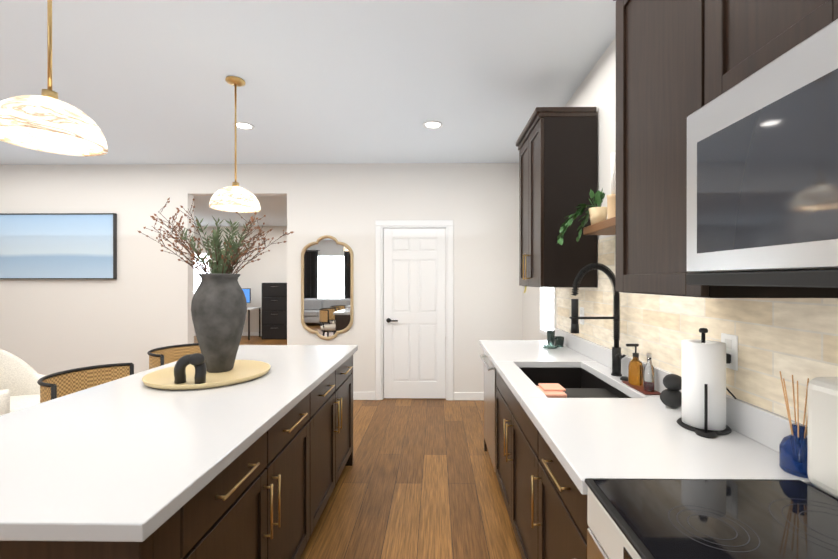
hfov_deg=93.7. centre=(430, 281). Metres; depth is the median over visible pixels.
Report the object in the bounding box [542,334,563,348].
glass cup
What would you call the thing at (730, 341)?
electrical outlet plate
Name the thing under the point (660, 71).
upper cabinet
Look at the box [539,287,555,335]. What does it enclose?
kitchen window
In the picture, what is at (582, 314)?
electrical outlet plate
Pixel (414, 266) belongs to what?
door
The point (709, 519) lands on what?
range
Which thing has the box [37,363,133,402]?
stool
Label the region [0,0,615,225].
ceiling
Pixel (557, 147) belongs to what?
upper cabinet
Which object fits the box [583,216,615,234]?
shelf
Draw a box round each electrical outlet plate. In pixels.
[580,307,583,324]
[721,333,737,398]
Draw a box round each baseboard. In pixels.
[194,332,261,335]
[353,392,374,399]
[454,392,483,399]
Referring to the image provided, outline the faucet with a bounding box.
[569,263,627,380]
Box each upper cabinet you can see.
[516,107,596,286]
[613,0,837,297]
[705,0,837,104]
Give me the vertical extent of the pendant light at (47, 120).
0.888 m
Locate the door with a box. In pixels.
[383,228,445,397]
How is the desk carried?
on the floor
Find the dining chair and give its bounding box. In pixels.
[0,349,46,415]
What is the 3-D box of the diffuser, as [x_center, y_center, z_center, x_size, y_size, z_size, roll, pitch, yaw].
[0.967,0.372,1.032,0.078,0.256,0.078,0,0,1]
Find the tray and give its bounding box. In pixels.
[142,360,270,389]
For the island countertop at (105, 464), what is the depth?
1.20 m
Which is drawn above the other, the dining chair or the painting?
the painting
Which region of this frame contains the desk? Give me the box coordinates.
[242,288,261,339]
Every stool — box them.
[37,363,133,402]
[147,343,200,368]
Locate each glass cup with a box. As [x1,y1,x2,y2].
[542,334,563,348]
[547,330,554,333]
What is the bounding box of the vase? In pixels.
[138,197,293,372]
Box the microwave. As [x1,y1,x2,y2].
[686,19,837,287]
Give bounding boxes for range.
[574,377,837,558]
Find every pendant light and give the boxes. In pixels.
[0,0,107,155]
[209,76,260,212]
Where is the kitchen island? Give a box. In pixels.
[0,349,357,558]
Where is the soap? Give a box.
[622,344,660,394]
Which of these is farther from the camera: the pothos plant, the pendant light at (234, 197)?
the pendant light at (234, 197)
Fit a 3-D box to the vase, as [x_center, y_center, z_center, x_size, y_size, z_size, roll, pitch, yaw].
[-1.175,0.012,2.126,0.819,0.948,0.298,0,0,1]
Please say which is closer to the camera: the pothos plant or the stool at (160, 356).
the pothos plant
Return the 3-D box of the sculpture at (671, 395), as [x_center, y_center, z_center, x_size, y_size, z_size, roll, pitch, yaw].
[0.959,0.434,1.559,0.086,0.131,0.086,0,0,1]
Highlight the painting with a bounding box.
[0,213,116,278]
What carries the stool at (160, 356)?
on the floor
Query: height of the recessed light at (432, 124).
0.005 m
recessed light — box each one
[233,122,254,129]
[423,121,442,128]
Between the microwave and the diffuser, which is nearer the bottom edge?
the diffuser
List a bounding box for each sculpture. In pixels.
[174,353,206,383]
[660,374,681,407]
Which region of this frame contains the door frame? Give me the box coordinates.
[375,220,452,399]
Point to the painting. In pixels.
(58, 245)
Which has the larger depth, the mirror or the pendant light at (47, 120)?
the mirror
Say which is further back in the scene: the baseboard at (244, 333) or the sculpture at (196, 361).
the baseboard at (244, 333)
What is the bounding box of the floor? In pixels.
[194,336,521,558]
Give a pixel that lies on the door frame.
(379, 286)
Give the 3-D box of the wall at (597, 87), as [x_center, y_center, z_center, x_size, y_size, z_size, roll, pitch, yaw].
[1.121,0.009,2.881,0.120,2.800,14.200,0,0,1]
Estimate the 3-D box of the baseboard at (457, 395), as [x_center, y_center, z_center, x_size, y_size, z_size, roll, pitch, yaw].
[0.662,1.358,4.631,0.780,0.095,0.016,0,0,1]
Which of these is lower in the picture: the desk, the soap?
the soap
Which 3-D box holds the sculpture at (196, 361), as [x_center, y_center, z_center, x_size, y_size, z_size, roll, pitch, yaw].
[-1.152,0.415,1.882,0.144,0.142,0.078,0,0,1]
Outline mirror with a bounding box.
[301,235,353,339]
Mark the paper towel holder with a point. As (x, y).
(703, 387)
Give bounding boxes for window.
[194,252,211,292]
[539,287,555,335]
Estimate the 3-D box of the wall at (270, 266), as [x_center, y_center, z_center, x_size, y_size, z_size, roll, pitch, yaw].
[-2.674,-0.003,10.090,7.890,2.800,0.120,0,0,1]
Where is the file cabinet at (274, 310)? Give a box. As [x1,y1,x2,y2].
[262,283,286,339]
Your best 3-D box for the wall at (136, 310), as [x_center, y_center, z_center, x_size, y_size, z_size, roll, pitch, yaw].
[-2.741,0.006,4.740,7.650,2.800,0.120,0,0,1]
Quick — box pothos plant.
[557,188,606,244]
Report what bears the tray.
on the island countertop at (105, 464)
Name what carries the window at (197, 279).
in the wall at (270, 266)
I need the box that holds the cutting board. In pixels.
[607,152,615,218]
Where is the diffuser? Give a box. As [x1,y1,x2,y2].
[779,371,808,477]
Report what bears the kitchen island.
on the floor
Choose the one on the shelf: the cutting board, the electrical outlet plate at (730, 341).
the cutting board
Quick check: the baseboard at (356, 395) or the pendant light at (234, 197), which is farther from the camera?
the baseboard at (356, 395)
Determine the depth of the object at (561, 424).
1.45 m
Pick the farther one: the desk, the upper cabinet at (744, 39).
the desk
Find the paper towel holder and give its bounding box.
[677,328,731,437]
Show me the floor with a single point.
(417, 479)
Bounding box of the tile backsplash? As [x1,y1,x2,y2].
[556,235,837,424]
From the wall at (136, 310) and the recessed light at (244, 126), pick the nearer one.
the recessed light at (244, 126)
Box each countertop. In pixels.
[0,345,357,544]
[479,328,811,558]
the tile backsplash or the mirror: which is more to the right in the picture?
the tile backsplash
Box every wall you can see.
[0,163,522,399]
[194,226,286,331]
[523,37,615,339]
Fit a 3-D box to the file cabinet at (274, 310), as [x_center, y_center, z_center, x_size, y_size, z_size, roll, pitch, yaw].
[-3.730,0.718,9.629,0.650,1.360,0.531,0,0,1]
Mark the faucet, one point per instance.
(617, 356)

